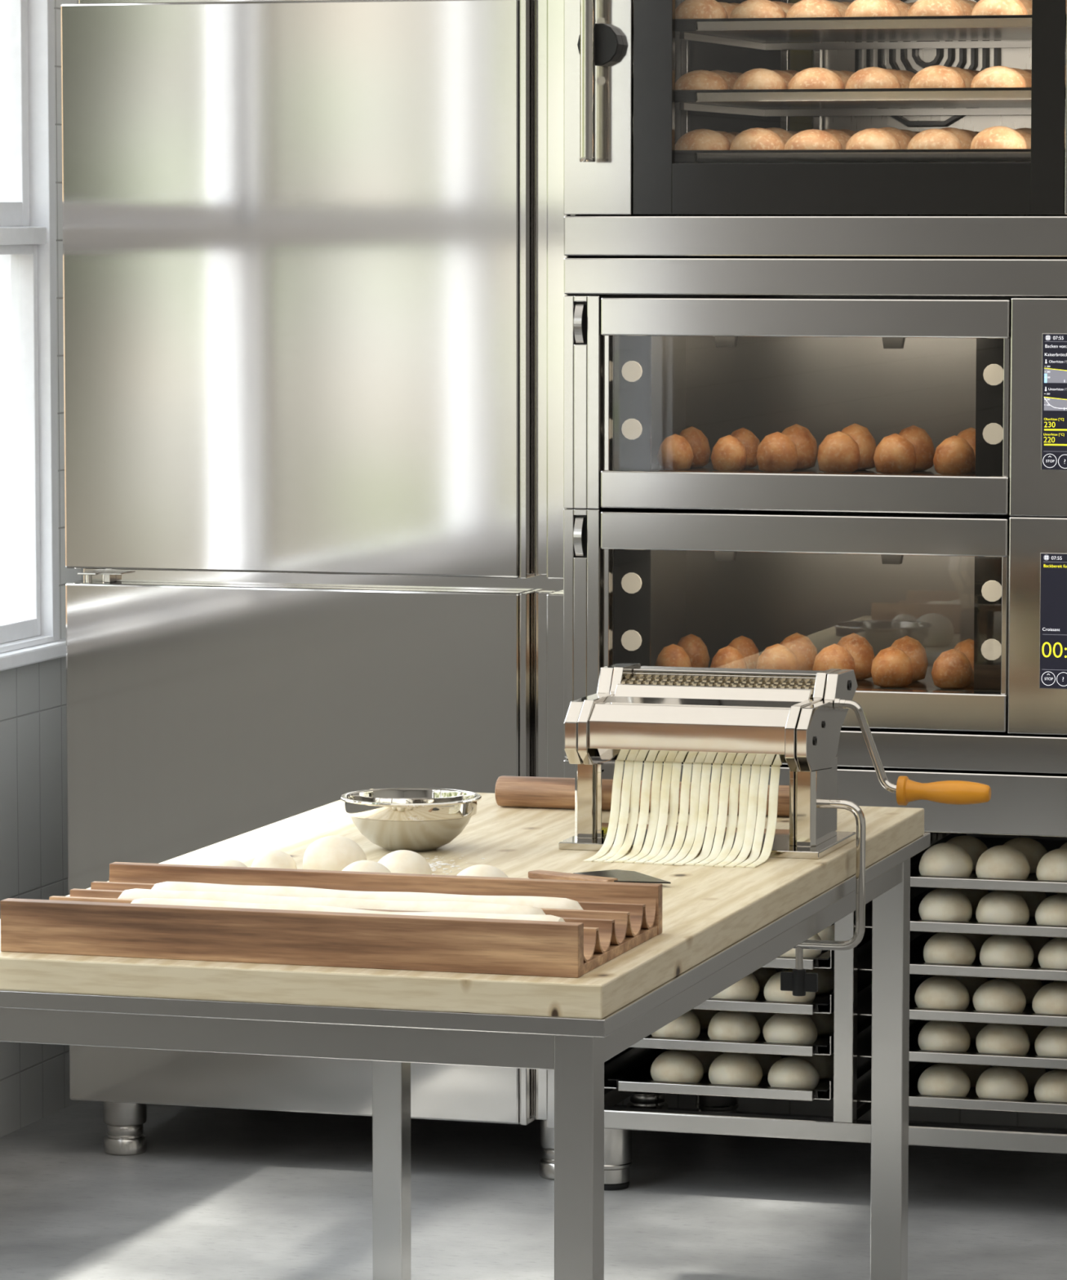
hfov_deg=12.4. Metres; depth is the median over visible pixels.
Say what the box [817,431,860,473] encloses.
bread roll
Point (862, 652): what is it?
bread roll
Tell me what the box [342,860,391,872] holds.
dough ball
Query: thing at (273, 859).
dough ball
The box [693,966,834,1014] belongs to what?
tray
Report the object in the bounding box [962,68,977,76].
roll
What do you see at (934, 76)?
roll
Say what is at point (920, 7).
roll
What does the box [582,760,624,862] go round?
strand
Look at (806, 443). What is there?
bread roll
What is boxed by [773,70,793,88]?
roll
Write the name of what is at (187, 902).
baguette
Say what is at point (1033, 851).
dough ball
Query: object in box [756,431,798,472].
bread roll
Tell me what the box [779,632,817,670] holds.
bread roll
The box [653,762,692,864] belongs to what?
strand
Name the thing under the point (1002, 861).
dough ball
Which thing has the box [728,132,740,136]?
roll
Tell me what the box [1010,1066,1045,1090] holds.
dough ball
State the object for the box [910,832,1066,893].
tray
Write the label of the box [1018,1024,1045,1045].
dough ball
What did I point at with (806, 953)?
dough ball
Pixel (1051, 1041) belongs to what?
dough ball
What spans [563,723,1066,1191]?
stand
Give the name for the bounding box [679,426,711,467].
bread roll
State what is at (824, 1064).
dough ball
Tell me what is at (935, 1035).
dough ball
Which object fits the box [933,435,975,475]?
bread roll
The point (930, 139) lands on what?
roll
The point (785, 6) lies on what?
roll
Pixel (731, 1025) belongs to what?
dough ball
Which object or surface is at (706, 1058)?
dough ball
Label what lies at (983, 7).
roll
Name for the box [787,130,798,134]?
roll
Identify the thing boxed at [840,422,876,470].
bread roll
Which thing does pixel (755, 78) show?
roll
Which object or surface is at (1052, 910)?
dough ball
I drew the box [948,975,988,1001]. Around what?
dough ball
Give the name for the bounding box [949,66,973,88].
roll
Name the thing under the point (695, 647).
bread roll
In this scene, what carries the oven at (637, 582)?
on the stand
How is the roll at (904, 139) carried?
on the baking tray at (995, 155)
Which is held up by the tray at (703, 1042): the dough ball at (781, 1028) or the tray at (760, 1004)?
the dough ball at (781, 1028)
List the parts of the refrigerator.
leg, door, door, leg, leg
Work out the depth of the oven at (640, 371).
8.44 m
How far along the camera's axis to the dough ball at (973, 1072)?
8.55 m
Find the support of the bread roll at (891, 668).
on the oven at (637, 582)
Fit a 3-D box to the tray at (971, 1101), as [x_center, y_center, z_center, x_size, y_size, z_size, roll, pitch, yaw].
[0.870,0.767,8.686,0.387,0.018,0.649,1,5,17]
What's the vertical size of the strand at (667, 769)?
0.166 m
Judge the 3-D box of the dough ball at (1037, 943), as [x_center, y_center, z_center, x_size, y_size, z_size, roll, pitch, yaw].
[0.853,0.522,8.543,0.090,0.058,0.091,3,6,33]
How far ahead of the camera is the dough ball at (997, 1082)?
8.42 m
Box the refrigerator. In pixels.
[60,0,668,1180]
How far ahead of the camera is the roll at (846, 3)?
8.58 m
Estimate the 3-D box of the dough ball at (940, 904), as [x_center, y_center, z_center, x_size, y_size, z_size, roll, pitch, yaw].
[0.709,0.456,8.449,0.092,0.059,0.091,0,5,-1]
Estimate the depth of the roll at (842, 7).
8.46 m
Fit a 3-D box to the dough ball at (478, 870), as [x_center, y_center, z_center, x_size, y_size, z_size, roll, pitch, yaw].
[-0.066,0.322,6.367,0.080,0.062,0.080,1,5,17]
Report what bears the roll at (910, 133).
on the baking tray at (995, 155)
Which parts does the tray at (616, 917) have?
board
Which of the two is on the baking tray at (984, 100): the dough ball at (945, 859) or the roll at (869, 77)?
the roll at (869, 77)
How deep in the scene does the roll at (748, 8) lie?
8.38 m
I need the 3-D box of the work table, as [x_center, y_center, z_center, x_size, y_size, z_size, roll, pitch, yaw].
[-0.084,0.717,6.802,0.897,0.800,1.836,1,5,17]
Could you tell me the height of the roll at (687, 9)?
0.058 m
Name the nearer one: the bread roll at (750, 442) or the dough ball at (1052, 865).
the dough ball at (1052, 865)
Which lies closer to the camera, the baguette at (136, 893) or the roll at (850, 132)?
the baguette at (136, 893)
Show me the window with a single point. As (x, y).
(29, 611)
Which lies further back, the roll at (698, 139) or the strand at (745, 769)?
the roll at (698, 139)
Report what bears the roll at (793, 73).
on the baking tray at (984, 100)
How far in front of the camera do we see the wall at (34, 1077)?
9.23 m
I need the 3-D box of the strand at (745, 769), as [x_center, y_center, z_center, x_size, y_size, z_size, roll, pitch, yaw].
[0.282,0.225,6.883,0.014,0.166,0.174,1,5,17]
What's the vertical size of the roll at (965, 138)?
0.057 m
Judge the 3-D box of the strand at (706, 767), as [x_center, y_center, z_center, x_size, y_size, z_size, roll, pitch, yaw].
[0.227,0.223,6.901,0.013,0.166,0.172,2,5,17]
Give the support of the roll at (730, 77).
on the baking tray at (984, 100)
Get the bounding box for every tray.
[0,862,662,977]
[607,1048,833,1101]
[629,1030,833,1056]
[675,14,1031,50]
[675,87,1031,116]
[675,148,1031,163]
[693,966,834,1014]
[761,950,830,969]
[908,1062,1066,1114]
[909,931,1066,981]
[909,974,1066,1026]
[909,1019,1066,1069]
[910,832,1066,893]
[910,887,1066,937]
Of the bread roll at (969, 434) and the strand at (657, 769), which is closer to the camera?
the strand at (657, 769)
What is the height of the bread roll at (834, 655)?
0.073 m
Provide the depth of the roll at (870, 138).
8.34 m
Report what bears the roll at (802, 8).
on the baking tray at (746, 33)
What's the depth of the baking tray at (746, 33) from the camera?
8.45 m
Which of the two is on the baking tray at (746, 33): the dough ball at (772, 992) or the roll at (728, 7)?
the roll at (728, 7)
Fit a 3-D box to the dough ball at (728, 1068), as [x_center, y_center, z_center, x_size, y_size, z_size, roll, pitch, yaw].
[0.353,0.748,8.581,0.094,0.060,0.093,4,7,41]
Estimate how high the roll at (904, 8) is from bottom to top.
0.055 m
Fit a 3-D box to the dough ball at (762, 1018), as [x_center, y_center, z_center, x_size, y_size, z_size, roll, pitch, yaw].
[0.392,0.660,8.693,0.092,0.060,0.091,-2,5,-19]
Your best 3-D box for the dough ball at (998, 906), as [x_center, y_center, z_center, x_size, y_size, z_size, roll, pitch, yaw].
[0.804,0.458,8.421,0.092,0.059,0.091,1,5,9]
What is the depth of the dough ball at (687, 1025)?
8.57 m
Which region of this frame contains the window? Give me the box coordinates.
[0,0,66,671]
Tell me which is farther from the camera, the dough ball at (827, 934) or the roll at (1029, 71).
the dough ball at (827, 934)
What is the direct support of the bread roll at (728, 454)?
on the oven at (640, 371)
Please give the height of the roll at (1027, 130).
0.057 m
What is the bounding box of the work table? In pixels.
[0,788,930,1279]
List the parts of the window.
sash, sash, sill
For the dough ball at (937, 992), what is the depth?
8.43 m
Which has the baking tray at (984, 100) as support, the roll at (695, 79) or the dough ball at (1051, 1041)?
the roll at (695, 79)
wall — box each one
[0,0,83,1137]
[617,214,1066,1128]
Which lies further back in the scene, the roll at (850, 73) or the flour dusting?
the roll at (850, 73)
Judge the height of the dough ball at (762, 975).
0.056 m
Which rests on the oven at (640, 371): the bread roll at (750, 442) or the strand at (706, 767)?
the bread roll at (750, 442)
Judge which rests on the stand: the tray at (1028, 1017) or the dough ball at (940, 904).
the tray at (1028, 1017)
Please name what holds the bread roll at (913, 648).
on the oven at (637, 582)
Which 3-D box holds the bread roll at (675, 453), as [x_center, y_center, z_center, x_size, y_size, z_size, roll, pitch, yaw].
[0.247,-0.327,8.555,0.064,0.065,0.063,0,5,0]
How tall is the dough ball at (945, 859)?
0.060 m
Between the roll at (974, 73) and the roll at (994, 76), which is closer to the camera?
the roll at (994, 76)
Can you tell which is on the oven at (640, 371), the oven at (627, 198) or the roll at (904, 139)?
the oven at (627, 198)
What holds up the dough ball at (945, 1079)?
on the tray at (971, 1101)
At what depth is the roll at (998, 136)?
8.28 m
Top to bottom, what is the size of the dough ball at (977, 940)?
0.057 m
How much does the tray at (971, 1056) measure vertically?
0.018 m
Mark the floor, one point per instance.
(215, 1193)
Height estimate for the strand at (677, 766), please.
0.166 m
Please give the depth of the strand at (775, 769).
6.91 m
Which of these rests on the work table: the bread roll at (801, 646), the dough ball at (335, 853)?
the dough ball at (335, 853)
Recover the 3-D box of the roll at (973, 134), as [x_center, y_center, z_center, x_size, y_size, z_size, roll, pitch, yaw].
[0.746,-0.862,8.559,0.095,0.055,0.098,2,5,20]
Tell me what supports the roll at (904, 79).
on the baking tray at (984, 100)
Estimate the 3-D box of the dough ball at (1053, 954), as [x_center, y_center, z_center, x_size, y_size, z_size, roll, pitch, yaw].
[0.908,0.535,8.396,0.090,0.057,0.090,-1,5,-14]
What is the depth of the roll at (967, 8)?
8.40 m
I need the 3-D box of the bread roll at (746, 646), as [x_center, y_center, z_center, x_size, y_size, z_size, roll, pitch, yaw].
[0.369,0.028,8.679,0.064,0.072,0.068,1,5,8]
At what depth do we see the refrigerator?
8.65 m
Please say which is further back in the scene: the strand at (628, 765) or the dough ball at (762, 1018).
the dough ball at (762, 1018)
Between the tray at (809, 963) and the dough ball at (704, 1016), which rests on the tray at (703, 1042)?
the dough ball at (704, 1016)
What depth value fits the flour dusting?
6.83 m
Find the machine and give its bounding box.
[558,662,991,995]
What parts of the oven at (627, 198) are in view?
handle, casing, rack post, rack post, panel, rack post, door frame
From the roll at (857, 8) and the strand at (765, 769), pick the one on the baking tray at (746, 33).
the roll at (857, 8)
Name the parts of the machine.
feed plate, plate, guard plate, plate, clamp knob, crank handle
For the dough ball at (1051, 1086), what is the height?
0.056 m
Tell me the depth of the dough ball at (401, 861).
6.51 m
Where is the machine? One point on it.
(636, 712)
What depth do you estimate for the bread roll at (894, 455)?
8.41 m
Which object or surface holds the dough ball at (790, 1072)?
on the tray at (637, 1077)
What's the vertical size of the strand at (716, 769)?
0.166 m
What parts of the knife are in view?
handle, blade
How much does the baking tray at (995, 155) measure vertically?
0.033 m
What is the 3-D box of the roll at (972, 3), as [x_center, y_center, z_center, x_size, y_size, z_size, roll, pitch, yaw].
[0.747,-1.085,8.539,0.100,0.056,0.104,3,6,28]
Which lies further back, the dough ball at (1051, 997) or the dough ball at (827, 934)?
the dough ball at (827, 934)
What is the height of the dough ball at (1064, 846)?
0.059 m
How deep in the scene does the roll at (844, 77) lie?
8.47 m
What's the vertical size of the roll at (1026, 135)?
0.053 m
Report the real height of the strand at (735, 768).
0.166 m
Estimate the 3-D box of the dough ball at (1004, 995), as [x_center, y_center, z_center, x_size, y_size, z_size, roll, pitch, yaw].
[0.800,0.610,8.436,0.090,0.058,0.090,-2,5,-22]
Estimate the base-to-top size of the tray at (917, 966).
0.018 m
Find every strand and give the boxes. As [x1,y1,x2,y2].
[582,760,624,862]
[593,760,634,862]
[603,760,643,862]
[613,760,653,862]
[623,761,662,862]
[634,761,672,863]
[644,761,681,863]
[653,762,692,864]
[663,762,702,865]
[673,762,711,865]
[684,763,721,865]
[694,763,731,866]
[704,764,741,866]
[714,764,751,866]
[724,764,760,867]
[735,764,769,867]
[746,754,781,867]
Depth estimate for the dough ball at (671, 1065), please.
8.58 m
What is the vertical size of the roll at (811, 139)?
0.053 m
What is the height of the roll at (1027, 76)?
0.055 m
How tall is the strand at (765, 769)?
0.166 m
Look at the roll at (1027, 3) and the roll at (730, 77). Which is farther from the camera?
the roll at (730, 77)
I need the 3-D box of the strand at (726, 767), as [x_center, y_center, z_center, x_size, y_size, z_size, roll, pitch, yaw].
[0.255,0.224,6.894,0.014,0.166,0.169,1,5,17]
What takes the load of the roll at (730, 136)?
on the baking tray at (995, 155)
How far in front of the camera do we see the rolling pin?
7.46 m
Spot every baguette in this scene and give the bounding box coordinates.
[117,888,545,915]
[130,897,564,921]
[151,881,583,910]
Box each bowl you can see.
[340,787,481,852]
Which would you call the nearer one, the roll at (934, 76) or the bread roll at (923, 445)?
the roll at (934, 76)
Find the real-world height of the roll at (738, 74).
0.055 m
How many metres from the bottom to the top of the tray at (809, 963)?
0.018 m
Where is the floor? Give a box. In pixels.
[0,1100,1066,1279]
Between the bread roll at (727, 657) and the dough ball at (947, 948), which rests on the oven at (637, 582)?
the bread roll at (727, 657)
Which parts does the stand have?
leg, leg, panel, frame, post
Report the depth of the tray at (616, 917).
5.96 m
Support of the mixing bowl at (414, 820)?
on the work table
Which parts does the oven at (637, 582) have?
handle, lamp panel, casing, lamp panel, control panel, display glass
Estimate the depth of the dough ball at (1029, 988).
8.52 m
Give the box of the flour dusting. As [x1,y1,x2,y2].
[424,856,484,874]
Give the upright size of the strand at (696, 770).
0.166 m
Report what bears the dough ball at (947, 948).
on the tray at (917, 966)
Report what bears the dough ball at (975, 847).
on the tray at (1032, 883)
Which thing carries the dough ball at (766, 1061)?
on the tray at (637, 1077)
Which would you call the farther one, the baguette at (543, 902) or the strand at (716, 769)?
the strand at (716, 769)
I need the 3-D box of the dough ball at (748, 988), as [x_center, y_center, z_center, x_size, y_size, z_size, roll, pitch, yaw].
[0.348,0.598,8.570,0.094,0.059,0.093,3,6,35]
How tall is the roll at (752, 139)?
0.056 m
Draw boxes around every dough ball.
[210,859,247,866]
[251,849,297,869]
[302,835,367,871]
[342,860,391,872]
[377,849,431,874]
[456,864,508,877]
[650,1049,703,1083]
[651,1010,700,1038]
[685,1049,722,1073]
[690,1008,720,1030]
[707,1010,759,1041]
[708,1052,762,1085]
[711,973,759,999]
[748,1011,776,1032]
[748,1053,782,1076]
[752,967,777,991]
[763,1013,817,1044]
[764,969,815,1002]
[767,1056,819,1088]
[780,933,822,957]
[788,968,834,994]
[791,1053,833,1079]
[807,1012,833,1035]
[817,924,834,951]
[915,975,969,1009]
[917,1062,970,1097]
[918,888,972,921]
[918,1020,970,1052]
[919,842,973,877]
[923,932,975,964]
[946,835,987,871]
[946,1062,991,1087]
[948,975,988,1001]
[952,888,989,915]
[960,1022,990,1043]
[961,933,991,956]
[973,978,1026,1013]
[975,844,1030,879]
[975,889,1029,924]
[975,1023,1030,1054]
[975,1065,1028,1099]
[979,934,1033,967]
[995,977,1043,1004]
[1003,837,1047,873]
[1010,890,1047,917]
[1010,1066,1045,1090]
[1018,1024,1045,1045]
[1020,935,1049,959]
[1031,981,1066,1014]
[1034,1026,1066,1057]
[1034,1069,1066,1102]
[1035,848,1066,880]
[1035,893,1066,925]
[1038,937,1066,968]
[1059,842,1066,848]
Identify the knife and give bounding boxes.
[528,869,671,883]
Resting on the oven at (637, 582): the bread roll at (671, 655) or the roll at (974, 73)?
the bread roll at (671, 655)
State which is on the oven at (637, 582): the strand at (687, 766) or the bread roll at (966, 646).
the bread roll at (966, 646)
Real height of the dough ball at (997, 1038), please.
0.058 m
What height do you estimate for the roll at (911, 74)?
0.056 m
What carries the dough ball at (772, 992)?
on the tray at (760, 1004)
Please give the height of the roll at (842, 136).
0.055 m
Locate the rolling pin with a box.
[494,775,789,817]
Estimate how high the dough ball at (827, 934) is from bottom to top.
0.059 m
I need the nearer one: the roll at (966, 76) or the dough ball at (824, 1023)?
the roll at (966, 76)
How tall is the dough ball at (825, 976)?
0.058 m
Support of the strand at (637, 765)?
hanging from the machine
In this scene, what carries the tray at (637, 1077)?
on the stand
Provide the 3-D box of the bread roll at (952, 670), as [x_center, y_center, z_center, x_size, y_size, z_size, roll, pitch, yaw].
[0.720,0.049,8.446,0.069,0.069,0.073,2,5,24]
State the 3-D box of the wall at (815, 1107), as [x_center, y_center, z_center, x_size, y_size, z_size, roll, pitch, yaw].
[2.381,-0.650,8.679,6.610,3.200,0.100,1,5,17]
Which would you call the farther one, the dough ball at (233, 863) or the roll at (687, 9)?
the roll at (687, 9)
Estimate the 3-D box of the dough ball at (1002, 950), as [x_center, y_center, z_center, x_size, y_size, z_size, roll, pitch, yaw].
[0.811,0.531,8.425,0.093,0.060,0.094,0,5,-1]
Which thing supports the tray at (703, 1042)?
on the stand
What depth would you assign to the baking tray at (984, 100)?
8.39 m
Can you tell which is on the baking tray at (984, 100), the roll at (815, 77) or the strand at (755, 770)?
the roll at (815, 77)
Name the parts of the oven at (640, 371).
handle, lamp panel, casing, lamp panel, control panel, display glass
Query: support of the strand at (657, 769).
hanging from the machine
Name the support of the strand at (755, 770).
hanging from the machine
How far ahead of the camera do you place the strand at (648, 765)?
6.97 m
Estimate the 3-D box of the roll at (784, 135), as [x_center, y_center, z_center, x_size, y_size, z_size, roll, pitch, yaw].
[0.417,-0.862,8.540,0.095,0.058,0.098,1,5,14]
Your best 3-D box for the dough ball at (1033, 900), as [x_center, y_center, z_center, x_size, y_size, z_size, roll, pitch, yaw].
[0.850,0.448,8.537,0.091,0.058,0.090,-1,5,-9]
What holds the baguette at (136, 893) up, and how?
in the tray at (616, 917)
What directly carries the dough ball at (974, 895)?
on the tray at (1031, 928)
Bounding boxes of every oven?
[563,0,1066,297]
[563,294,1066,517]
[563,507,1066,735]
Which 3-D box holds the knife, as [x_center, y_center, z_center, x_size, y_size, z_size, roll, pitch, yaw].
[0.106,0.322,6.668,0.208,0.010,0.108,4,6,40]
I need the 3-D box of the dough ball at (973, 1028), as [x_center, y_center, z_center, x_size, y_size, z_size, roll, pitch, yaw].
[0.753,0.669,8.586,0.093,0.060,0.093,3,6,28]
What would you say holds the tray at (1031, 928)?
on the stand
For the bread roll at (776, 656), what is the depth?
8.50 m
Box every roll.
[654,644,691,666]
[657,433,693,471]
[675,0,728,18]
[675,70,729,89]
[675,128,730,150]
[676,633,710,667]
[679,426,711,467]
[710,645,746,668]
[711,70,738,89]
[711,435,746,471]
[715,130,735,143]
[718,1,735,17]
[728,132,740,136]
[728,635,759,669]
[729,0,786,17]
[729,127,784,150]
[730,427,759,468]
[731,71,742,76]
[733,68,786,89]
[755,643,798,670]
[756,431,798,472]
[765,127,793,144]
[772,0,791,14]
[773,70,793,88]
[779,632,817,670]
[781,423,817,469]
[782,69,798,75]
[783,128,842,150]
[786,0,841,17]
[787,66,844,88]
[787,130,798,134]
[812,644,856,673]
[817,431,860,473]
[822,128,851,149]
[829,0,848,17]
[829,69,849,88]
[836,632,875,679]
[839,128,857,136]
[840,1,851,6]
[840,70,853,76]
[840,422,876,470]
[844,0,901,17]
[844,66,901,88]
[845,128,901,149]
[871,646,913,688]
[873,433,916,474]
[878,127,911,149]
[885,68,911,88]
[890,0,910,16]
[890,635,928,681]
[898,70,915,78]
[898,425,935,471]
[901,128,917,138]
[906,128,962,149]
[907,0,964,16]
[908,65,965,88]
[931,648,973,689]
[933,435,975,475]
[941,127,973,149]
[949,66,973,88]
[953,638,973,683]
[955,0,973,15]
[957,426,975,471]
[960,128,977,137]
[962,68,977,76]
[963,0,977,7]
[969,125,1027,149]
[970,66,1026,87]
[971,0,1027,15]
[1011,67,1031,87]
[1013,128,1031,148]
[1015,128,1031,134]
[1019,0,1031,14]
[1022,69,1031,74]

